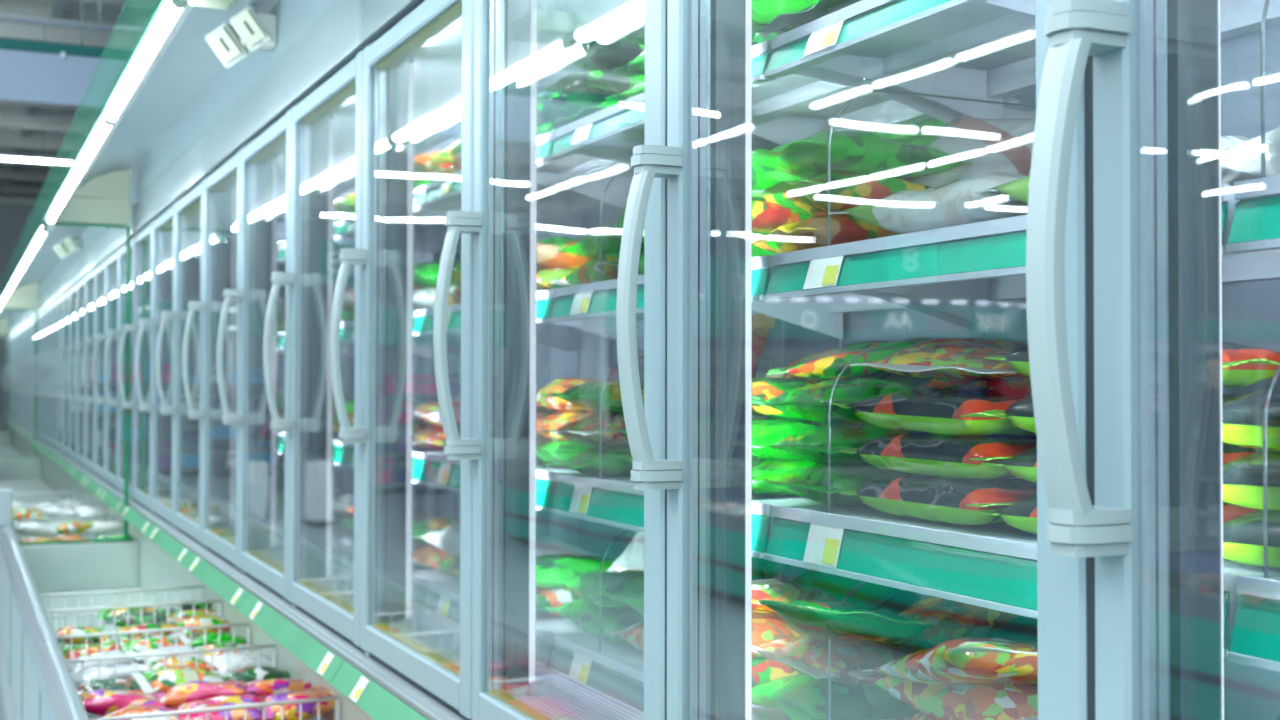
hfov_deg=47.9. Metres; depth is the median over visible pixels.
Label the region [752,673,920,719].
bag
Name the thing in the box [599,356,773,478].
divider
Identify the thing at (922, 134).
bag
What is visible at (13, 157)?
tube light
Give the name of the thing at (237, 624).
divider
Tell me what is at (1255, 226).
shelf
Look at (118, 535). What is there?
bag
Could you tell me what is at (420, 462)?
shelf
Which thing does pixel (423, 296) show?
bag
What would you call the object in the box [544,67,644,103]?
bag
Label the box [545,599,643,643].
bag
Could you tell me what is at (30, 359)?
freezer
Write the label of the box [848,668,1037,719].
bag
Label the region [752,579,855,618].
bag
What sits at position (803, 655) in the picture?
bag
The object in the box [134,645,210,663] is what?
bag
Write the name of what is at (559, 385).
bag
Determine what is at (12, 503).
bag
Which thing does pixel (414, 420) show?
bag
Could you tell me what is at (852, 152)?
bag
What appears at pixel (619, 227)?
bag
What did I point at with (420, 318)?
shelf
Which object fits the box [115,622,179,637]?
bag
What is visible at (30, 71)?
hanging banner
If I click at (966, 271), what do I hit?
shelf
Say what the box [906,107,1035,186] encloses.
bag
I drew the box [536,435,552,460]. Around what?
bag
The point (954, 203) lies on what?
bag
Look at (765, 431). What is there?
bag
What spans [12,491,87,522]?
divider
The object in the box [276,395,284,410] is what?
bag
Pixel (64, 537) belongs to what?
bag
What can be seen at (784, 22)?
bag
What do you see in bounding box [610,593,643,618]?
bag
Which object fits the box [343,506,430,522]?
bag
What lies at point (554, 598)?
bag
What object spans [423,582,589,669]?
shelf
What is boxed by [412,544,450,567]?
bag
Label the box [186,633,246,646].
bag
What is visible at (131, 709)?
bag
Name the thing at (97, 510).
bag
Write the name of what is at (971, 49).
shelf
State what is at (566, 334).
shelf
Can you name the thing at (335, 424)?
bag
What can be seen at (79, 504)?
divider
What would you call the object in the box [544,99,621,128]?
bag
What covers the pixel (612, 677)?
shelf
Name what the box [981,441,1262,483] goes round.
bag
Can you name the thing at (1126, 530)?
freezer
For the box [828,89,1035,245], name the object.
divider
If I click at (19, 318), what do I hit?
canopy
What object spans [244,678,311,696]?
bag
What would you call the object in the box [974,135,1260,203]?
bag
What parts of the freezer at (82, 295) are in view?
handle, handle, glass door, glass pane, handle, sill, glass door, glass pane, glass door, glass pane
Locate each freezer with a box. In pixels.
[0,420,41,457]
[0,440,138,642]
[0,504,426,719]
[1,338,11,430]
[5,333,15,423]
[10,329,21,427]
[16,322,29,432]
[23,314,39,438]
[32,304,51,448]
[43,289,69,460]
[59,269,94,477]
[82,237,236,505]
[118,180,351,554]
[182,51,587,665]
[330,0,1279,719]
[1026,0,1279,719]
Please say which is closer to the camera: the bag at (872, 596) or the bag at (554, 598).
the bag at (872, 596)
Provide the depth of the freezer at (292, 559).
3.98 m
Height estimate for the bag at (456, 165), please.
0.071 m
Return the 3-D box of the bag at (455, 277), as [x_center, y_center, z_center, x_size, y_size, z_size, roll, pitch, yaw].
[-0.374,-0.205,3.406,0.189,0.070,0.283,1,-2,-31]
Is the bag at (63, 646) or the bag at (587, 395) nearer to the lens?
the bag at (587, 395)
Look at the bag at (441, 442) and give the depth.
3.39 m
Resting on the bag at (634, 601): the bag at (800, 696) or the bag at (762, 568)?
the bag at (762, 568)
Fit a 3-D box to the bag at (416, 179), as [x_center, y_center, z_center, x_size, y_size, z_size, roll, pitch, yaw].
[-0.609,-0.492,3.926,0.189,0.066,0.230,1,-1,-27]
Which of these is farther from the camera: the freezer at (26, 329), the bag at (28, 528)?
the freezer at (26, 329)
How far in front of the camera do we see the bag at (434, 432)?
3.55 m
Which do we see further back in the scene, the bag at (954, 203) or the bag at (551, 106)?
the bag at (551, 106)
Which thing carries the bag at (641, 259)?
on the freezer at (478, 647)
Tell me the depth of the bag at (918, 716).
1.76 m
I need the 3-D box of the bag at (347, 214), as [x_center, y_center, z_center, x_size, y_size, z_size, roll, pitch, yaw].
[-0.858,-0.429,4.449,0.189,0.069,0.229,1,-1,-33]
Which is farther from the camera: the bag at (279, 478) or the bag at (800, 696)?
the bag at (279, 478)
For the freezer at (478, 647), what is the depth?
1.89 m
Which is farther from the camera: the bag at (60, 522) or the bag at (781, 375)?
the bag at (60, 522)
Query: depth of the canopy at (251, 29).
4.62 m
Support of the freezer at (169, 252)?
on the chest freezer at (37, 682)
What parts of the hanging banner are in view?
rail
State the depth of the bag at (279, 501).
5.14 m
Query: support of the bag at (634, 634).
on the freezer at (478, 647)
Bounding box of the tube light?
[0,127,55,162]
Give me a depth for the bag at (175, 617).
5.18 m
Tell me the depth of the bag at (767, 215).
2.12 m
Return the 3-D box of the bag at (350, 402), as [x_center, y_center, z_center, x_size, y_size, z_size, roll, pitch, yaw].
[-0.859,0.146,4.439,0.189,0.066,0.230,1,-1,-26]
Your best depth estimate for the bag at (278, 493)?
5.39 m
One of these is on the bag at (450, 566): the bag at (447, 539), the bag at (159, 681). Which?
the bag at (447, 539)
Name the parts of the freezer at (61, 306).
handle, handle, glass door, glass pane, handle, sill, glass door, glass pane, glass door, glass pane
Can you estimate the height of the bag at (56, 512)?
0.082 m
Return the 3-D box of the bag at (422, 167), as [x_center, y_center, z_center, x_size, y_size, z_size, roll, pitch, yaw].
[-0.485,-0.494,3.655,0.283,0.070,0.189,2,-1,-24]
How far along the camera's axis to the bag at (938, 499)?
1.67 m
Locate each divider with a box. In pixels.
[0,221,129,544]
[0,308,37,456]
[0,334,8,430]
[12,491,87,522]
[12,503,102,539]
[12,515,118,538]
[40,585,203,643]
[46,599,221,646]
[56,623,249,658]
[66,644,276,718]
[89,696,339,719]
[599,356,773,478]
[599,530,774,651]
[600,167,632,280]
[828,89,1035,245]
[828,347,904,512]
[828,581,866,719]
[1260,0,1269,177]
[1263,365,1279,577]
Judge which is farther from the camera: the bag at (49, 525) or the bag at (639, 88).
the bag at (49, 525)
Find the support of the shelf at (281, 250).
attached to the freezer at (292, 559)
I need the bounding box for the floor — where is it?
[0,686,5,719]
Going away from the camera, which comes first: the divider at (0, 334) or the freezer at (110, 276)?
the freezer at (110, 276)
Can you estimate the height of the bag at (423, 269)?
0.065 m
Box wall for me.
[0,204,33,431]
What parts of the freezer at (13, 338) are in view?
handle, handle, handle, glass door, glass pane, glass door, glass pane, glass door, glass pane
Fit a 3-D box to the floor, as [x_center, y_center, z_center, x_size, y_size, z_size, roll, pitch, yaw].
[-14.996,1.684,9.458,23.050,0.100,38.000,1,-1,-25]
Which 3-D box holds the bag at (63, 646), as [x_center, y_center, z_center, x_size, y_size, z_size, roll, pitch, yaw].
[-2.048,1.064,5.211,0.221,0.075,0.180,1,-1,-30]
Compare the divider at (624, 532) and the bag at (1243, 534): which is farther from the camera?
the divider at (624, 532)
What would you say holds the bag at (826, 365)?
on the bag at (763, 388)
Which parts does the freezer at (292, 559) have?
handle, glass pane, glass door, handle, glass pane, glass door, handle, price rail, price rail, price rail, sill, price rail, glass door, price rail, price rail, price rail, price rail, price rail, price rail, price rail, price rail, panel, panel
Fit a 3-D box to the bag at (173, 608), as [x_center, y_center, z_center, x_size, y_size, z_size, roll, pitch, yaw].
[-1.698,0.931,5.379,0.232,0.066,0.155,1,-1,-36]
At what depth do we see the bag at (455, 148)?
3.40 m
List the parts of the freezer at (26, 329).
handle, handle, glass door, glass pane, handle, glass door, glass pane, glass door, glass pane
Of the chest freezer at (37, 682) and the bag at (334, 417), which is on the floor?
the chest freezer at (37, 682)
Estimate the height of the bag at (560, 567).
0.067 m
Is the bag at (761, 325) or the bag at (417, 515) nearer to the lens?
the bag at (761, 325)
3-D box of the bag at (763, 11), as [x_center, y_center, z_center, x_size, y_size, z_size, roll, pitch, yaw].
[0.244,-0.516,2.175,0.283,0.069,0.189,1,-1,-26]
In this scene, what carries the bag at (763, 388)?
on the bag at (765, 431)
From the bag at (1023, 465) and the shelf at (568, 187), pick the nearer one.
the bag at (1023, 465)
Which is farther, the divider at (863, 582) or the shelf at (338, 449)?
the shelf at (338, 449)
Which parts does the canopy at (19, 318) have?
panel, panel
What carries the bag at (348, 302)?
on the bag at (345, 316)
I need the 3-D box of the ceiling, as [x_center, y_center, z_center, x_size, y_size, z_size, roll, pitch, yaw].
[-14.989,-3.865,9.548,23.050,0.500,38.000,1,-1,-25]
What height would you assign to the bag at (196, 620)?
0.064 m
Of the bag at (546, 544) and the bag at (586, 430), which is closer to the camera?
the bag at (586, 430)
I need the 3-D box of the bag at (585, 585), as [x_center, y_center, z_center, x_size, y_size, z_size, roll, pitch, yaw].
[-0.028,0.423,2.663,0.189,0.065,0.283,0,-1,-19]
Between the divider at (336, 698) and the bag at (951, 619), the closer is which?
the bag at (951, 619)
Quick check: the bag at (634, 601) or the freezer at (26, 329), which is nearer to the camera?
the bag at (634, 601)
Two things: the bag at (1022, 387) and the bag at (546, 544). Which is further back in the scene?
the bag at (546, 544)
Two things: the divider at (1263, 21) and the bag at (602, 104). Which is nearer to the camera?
the divider at (1263, 21)
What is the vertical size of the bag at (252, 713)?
0.073 m
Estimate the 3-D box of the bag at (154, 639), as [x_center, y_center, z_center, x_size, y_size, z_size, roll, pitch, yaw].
[-1.557,0.914,4.638,0.233,0.064,0.154,1,-1,-34]
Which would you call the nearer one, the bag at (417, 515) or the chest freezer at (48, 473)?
the bag at (417, 515)
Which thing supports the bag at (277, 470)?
on the bag
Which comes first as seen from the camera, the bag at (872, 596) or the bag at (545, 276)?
the bag at (872, 596)
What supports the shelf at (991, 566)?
attached to the freezer at (478, 647)
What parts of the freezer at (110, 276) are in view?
handle, handle, glass door, glass pane, glass door, handle, sill, glass pane, glass door, glass pane, panel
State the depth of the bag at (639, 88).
2.44 m
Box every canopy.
[0,170,135,312]
[0,282,39,336]
[0,317,10,339]
[37,0,424,233]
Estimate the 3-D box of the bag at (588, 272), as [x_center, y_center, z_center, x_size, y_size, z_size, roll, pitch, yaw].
[-0.030,-0.159,2.681,0.189,0.066,0.283,0,-1,-23]
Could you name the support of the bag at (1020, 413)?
on the bag at (1023, 465)
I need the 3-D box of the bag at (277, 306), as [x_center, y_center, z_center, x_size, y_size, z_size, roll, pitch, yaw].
[-1.356,-0.176,5.493,0.189,0.075,0.231,0,-2,-22]
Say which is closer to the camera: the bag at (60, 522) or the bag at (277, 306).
the bag at (277, 306)
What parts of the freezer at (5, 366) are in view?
glass door, glass pane, glass pane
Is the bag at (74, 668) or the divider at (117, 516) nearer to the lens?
the bag at (74, 668)
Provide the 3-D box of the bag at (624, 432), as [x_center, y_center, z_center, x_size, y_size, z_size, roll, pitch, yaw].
[0.097,0.118,2.403,0.189,0.066,0.283,1,-1,-29]
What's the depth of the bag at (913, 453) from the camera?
1.68 m
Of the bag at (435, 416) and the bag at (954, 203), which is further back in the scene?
the bag at (435, 416)
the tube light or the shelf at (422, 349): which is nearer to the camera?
the shelf at (422, 349)
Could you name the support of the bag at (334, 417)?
on the freezer at (292, 559)
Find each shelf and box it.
[233,491,333,518]
[234,338,341,363]
[234,354,284,366]
[235,264,335,293]
[235,284,285,302]
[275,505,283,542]
[276,331,354,363]
[276,432,284,453]
[277,243,354,287]
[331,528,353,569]
[332,434,345,466]
[333,218,460,262]
[340,321,460,358]
[341,547,459,609]
[342,443,446,483]
[343,183,572,251]
[343,309,571,352]
[423,454,582,511]
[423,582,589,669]
[424,131,633,231]
[424,289,643,351]
[548,473,836,557]
[548,634,792,719]
[549,40,964,158]
[549,255,979,339]
[764,0,1279,118]
[764,184,1279,331]
[764,505,1279,656]
[1225,175,1279,252]
[1227,575,1279,671]
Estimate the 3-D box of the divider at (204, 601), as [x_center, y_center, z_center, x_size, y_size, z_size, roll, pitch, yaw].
[-1.759,0.995,5.017,0.589,0.285,0.011,1,-1,-25]
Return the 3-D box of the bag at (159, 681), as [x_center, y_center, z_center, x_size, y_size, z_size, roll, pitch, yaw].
[-1.269,0.901,4.045,0.278,0.077,0.184,1,-1,-31]
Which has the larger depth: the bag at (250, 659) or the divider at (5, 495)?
the divider at (5, 495)
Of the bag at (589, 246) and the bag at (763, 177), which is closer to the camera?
the bag at (763, 177)
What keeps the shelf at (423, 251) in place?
attached to the freezer at (292, 559)
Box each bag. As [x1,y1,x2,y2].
[12,503,32,507]
[12,508,48,521]
[12,522,58,536]
[13,522,50,535]
[18,537,53,545]
[32,501,61,509]
[40,507,78,517]
[50,521,64,526]
[52,521,94,535]
[52,534,93,543]
[54,626,119,644]
[59,500,92,509]
[60,644,74,649]
[62,638,130,659]
[67,650,144,674]
[72,663,151,683]
[75,504,108,521]
[75,678,155,694]
[80,689,174,715]
[83,520,102,522]
[84,519,123,534]
[94,533,131,542]
[96,605,163,619]
[97,705,183,719]
[105,611,173,627]
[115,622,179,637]
[120,633,189,652]
[131,665,228,692]
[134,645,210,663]
[134,655,219,672]
[155,680,257,707]
[161,600,211,615]
[168,609,218,621]
[172,615,229,636]
[175,694,274,719]
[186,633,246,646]
[194,643,257,655]
[202,652,272,673]
[221,666,290,681]
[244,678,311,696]
[262,686,334,719]
[275,468,284,474]
[275,473,284,489]
[275,490,284,499]
[275,495,283,509]
[276,302,285,317]
[276,305,282,320]
[276,318,284,331]
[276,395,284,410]
[277,240,285,246]
[279,413,284,418]
[332,398,353,416]
[332,414,337,433]
[332,417,353,433]
[332,494,353,515]
[332,510,340,518]
[332,515,353,533]
[333,193,354,212]
[333,209,354,222]
[333,288,354,307]
[341,307,354,321]
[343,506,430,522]
[412,401,429,423]
[412,401,457,426]
[412,423,432,433]
[412,425,445,450]
[412,516,459,544]
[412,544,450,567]
[413,150,452,177]
[413,174,441,188]
[413,175,422,182]
[413,262,450,286]
[413,285,458,310]
[415,522,459,557]
[420,402,460,428]
[421,556,459,578]
[422,259,460,285]
[425,429,460,447]
[429,137,461,163]
[430,154,461,181]
[432,286,460,304]
[450,534,600,556]
[536,237,591,268]
[536,267,574,290]
[536,377,602,411]
[536,406,552,434]
[536,410,597,439]
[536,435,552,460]
[536,440,593,463]
[536,554,615,588]
[536,588,582,616]
[537,92,592,123]
[537,121,554,136]
[538,412,628,445]
[541,380,643,413]
[542,34,644,70]
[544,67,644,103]
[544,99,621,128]
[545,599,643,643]
[546,445,633,475]
[551,255,618,285]
[555,569,643,608]
[556,224,620,258]
[603,532,643,571]
[604,228,643,245]
[605,81,644,100]
[605,197,643,258]
[605,254,643,274]
[606,389,643,406]
[606,623,643,652]
[609,430,626,435]
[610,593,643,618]
[611,18,644,44]
[613,50,644,76]
[614,454,632,463]
[752,0,818,27]
[752,0,860,33]
[752,26,780,45]
[752,130,971,179]
[752,162,800,190]
[752,172,932,216]
[752,196,811,231]
[752,214,899,253]
[752,231,777,257]
[752,313,775,377]
[752,377,819,422]
[752,378,915,424]
[752,418,825,460]
[752,422,910,465]
[752,457,815,496]
[752,463,906,506]
[752,557,790,579]
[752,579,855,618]
[752,617,799,657]
[752,635,918,686]
[752,657,798,687]
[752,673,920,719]
[759,599,934,650]
[765,352,891,382]
[766,337,943,379]
[793,570,901,609]
[829,171,1029,233]
[832,384,1036,435]
[839,432,1036,480]
[839,475,1036,525]
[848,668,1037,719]
[849,337,1029,381]
[862,637,1037,685]
[872,119,945,145]
[894,712,942,719]
[896,596,1017,645]
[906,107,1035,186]
[923,378,1031,395]
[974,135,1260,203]
[976,494,1258,534]
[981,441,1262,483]
[983,394,1242,433]
[985,341,1279,387]
[1221,126,1279,176]
[1222,388,1279,452]
[1223,451,1279,512]
[1223,510,1279,570]
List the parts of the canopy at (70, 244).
fascia glass, panel, plate, freezer canopy, plate, panel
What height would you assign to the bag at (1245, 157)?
0.086 m
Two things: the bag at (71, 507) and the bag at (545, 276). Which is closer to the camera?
the bag at (545, 276)
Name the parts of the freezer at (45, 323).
handle, handle, glass door, glass pane, handle, sill, glass door, glass pane, glass door, glass pane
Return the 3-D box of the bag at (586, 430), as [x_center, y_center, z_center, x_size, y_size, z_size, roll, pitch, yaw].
[-0.021,0.122,2.639,0.283,0.072,0.189,1,-1,-30]
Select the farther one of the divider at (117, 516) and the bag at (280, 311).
the divider at (117, 516)
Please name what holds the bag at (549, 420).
on the bag at (555, 451)
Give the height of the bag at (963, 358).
0.059 m
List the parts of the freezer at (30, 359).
handle, handle, glass door, glass pane, handle, glass door, glass pane, glass pane, glass door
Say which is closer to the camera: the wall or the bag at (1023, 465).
the bag at (1023, 465)
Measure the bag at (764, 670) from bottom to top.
0.066 m
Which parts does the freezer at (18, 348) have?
handle, handle, glass door, glass pane, handle, glass door, glass pane, glass door, glass pane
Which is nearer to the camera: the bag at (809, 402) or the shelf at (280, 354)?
the bag at (809, 402)
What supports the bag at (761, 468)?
on the freezer at (478, 647)
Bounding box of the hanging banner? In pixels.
[0,0,104,105]
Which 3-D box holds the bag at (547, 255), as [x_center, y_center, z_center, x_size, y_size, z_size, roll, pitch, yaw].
[-0.146,-0.213,2.933,0.283,0.072,0.189,1,-1,-31]
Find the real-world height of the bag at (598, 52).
0.068 m
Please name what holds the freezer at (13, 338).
on the chest freezer at (16, 442)
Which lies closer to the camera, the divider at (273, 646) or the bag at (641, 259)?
the bag at (641, 259)
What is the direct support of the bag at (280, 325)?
on the freezer at (292, 559)
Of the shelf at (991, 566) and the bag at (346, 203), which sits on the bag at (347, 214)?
the bag at (346, 203)
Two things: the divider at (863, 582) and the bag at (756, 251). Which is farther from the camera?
the bag at (756, 251)
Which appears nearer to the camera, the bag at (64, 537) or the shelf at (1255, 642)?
the shelf at (1255, 642)
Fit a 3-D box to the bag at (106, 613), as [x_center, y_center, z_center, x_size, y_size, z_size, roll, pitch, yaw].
[-1.868,0.932,5.298,0.233,0.061,0.154,0,-1,-16]
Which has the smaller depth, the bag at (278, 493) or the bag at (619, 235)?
the bag at (619, 235)
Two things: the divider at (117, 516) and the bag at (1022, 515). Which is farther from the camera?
the divider at (117, 516)
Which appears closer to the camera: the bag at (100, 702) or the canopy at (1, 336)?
the bag at (100, 702)
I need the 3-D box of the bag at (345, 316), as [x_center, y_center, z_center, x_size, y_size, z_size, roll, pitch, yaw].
[-0.858,-0.133,4.444,0.189,0.068,0.231,0,0,-20]
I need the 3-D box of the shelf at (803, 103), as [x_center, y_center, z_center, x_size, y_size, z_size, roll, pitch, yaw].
[0.173,-0.379,2.386,0.387,0.099,0.768,1,-1,-25]
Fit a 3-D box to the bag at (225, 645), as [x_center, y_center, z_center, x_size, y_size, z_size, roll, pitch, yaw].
[-1.275,0.923,4.528,0.233,0.060,0.154,1,-1,-39]
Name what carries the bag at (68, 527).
in the chest freezer at (48, 473)
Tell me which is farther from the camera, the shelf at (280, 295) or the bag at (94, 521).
the bag at (94, 521)
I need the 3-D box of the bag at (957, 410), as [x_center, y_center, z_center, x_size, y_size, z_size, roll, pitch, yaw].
[0.395,0.060,1.752,0.194,0.061,0.298,1,-1,-25]
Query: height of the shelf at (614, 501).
0.099 m
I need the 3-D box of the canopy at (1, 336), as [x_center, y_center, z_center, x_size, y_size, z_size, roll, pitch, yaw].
[-11.371,-0.571,25.416,0.512,0.384,2.320,1,-1,-25]
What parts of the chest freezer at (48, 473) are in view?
panel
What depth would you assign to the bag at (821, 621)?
1.78 m
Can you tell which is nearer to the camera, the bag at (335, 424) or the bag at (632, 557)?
the bag at (632, 557)
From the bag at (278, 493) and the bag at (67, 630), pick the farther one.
the bag at (278, 493)
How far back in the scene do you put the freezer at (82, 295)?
10.69 m
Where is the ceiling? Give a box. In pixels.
[0,0,125,205]
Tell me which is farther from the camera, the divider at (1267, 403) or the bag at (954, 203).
the bag at (954, 203)
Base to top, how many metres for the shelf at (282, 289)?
0.099 m
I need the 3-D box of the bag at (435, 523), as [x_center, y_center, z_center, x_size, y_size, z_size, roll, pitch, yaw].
[-0.493,0.434,3.664,0.283,0.070,0.189,2,-1,-27]
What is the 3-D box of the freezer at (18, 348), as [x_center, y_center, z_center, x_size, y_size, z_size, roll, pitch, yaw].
[-8.911,0.389,21.346,0.699,1.790,2.396,1,-1,-25]
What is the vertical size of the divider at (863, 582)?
0.215 m
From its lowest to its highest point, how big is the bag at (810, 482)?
0.075 m
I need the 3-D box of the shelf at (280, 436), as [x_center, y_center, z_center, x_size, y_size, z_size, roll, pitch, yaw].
[-1.167,0.296,5.194,0.387,0.099,0.768,1,-1,-25]
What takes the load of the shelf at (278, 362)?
attached to the freezer at (169, 252)
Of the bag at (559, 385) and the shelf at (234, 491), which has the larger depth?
the shelf at (234, 491)
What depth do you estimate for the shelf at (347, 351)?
4.94 m
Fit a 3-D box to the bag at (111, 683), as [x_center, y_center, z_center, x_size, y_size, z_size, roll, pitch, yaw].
[-1.447,0.912,3.960,0.278,0.064,0.185,0,-1,-18]
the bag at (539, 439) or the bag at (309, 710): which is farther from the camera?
the bag at (309, 710)
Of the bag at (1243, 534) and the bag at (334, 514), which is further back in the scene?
the bag at (334, 514)
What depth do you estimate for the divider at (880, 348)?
1.85 m
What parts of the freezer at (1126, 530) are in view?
handle, glass door, price rail, price rail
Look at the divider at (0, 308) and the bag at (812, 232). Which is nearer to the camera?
the bag at (812, 232)
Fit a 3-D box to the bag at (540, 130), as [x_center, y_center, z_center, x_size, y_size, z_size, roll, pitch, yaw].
[-0.121,-0.450,2.903,0.283,0.068,0.189,0,-1,-23]
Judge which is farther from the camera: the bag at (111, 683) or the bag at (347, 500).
the bag at (347, 500)
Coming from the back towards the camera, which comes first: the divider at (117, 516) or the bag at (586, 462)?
the divider at (117, 516)
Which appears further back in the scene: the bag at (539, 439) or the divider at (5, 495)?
the divider at (5, 495)
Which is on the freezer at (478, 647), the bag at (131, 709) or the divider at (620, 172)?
the divider at (620, 172)
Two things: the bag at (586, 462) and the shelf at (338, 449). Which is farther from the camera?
the shelf at (338, 449)
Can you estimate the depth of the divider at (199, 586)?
5.36 m
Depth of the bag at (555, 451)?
2.77 m
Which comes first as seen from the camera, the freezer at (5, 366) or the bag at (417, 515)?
the bag at (417, 515)
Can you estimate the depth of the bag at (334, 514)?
4.59 m
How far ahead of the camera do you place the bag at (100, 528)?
8.02 m
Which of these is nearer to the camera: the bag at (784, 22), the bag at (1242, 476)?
the bag at (1242, 476)
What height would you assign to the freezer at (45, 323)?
1.790 m
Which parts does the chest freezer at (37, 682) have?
panel, rail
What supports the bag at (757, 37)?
on the freezer at (478, 647)
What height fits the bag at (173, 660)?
0.057 m
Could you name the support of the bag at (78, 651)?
in the chest freezer at (37, 682)
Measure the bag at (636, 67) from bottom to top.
0.069 m
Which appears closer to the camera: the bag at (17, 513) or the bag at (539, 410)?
the bag at (539, 410)
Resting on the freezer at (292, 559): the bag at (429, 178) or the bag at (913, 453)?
the bag at (429, 178)
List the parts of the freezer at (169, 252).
handle, glass door, glass pane, handle, glass door, glass pane, sill, handle, glass door, glass pane, panel, panel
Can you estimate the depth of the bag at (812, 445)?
1.92 m
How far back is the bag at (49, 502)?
9.84 m
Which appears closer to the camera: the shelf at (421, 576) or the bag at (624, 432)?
the bag at (624, 432)
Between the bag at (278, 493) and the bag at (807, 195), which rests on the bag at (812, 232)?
the bag at (807, 195)
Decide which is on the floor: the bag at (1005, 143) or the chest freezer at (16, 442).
the chest freezer at (16, 442)
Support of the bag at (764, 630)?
on the bag at (764, 670)
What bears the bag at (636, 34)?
on the bag at (636, 67)
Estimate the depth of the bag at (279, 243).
5.19 m
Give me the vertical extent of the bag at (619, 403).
0.066 m
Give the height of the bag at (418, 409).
0.070 m
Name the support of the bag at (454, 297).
on the freezer at (292, 559)
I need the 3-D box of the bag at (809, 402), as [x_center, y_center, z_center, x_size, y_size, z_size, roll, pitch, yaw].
[0.314,0.058,1.994,0.283,0.066,0.189,0,-1,-24]
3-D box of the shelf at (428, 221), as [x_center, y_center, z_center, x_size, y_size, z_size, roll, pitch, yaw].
[-0.497,-0.357,3.795,0.387,0.099,0.768,1,-1,-25]
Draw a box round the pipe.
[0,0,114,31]
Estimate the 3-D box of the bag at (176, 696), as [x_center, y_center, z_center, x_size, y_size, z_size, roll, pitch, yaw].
[-1.148,0.877,3.804,0.278,0.068,0.185,0,-1,-12]
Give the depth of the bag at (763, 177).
2.11 m
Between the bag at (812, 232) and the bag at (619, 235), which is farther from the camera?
the bag at (619, 235)
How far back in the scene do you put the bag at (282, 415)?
5.17 m
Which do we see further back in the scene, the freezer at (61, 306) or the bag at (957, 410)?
the freezer at (61, 306)
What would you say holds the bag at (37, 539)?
in the chest freezer at (48, 473)
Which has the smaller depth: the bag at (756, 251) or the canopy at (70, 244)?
the bag at (756, 251)
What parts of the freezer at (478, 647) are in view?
handle, sill, glass door, handle, price rail, price rail, price rail, price rail, panel, glass door, price rail, handle, price rail, price rail, price rail, price rail, glass door, price rail, price rail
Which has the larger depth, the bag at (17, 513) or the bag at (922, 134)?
the bag at (17, 513)
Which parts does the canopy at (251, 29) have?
fascia glass, panel, plate, freezer canopy, panel, plate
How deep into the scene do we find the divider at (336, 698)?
3.46 m
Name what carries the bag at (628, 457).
on the freezer at (478, 647)
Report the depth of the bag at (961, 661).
1.54 m
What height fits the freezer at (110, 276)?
1.790 m
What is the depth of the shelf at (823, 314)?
2.42 m
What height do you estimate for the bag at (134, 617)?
0.055 m
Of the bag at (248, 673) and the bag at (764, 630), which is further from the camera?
the bag at (248, 673)
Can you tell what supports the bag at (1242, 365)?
on the bag at (1020, 413)
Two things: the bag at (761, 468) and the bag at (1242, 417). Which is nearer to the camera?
the bag at (1242, 417)
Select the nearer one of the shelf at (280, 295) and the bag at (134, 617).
the bag at (134, 617)
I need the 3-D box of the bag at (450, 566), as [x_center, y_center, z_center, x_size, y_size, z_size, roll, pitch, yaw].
[-0.377,0.483,3.409,0.189,0.070,0.283,1,-1,-31]
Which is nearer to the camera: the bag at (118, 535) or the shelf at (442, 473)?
the shelf at (442, 473)
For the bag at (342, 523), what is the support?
on the freezer at (292, 559)

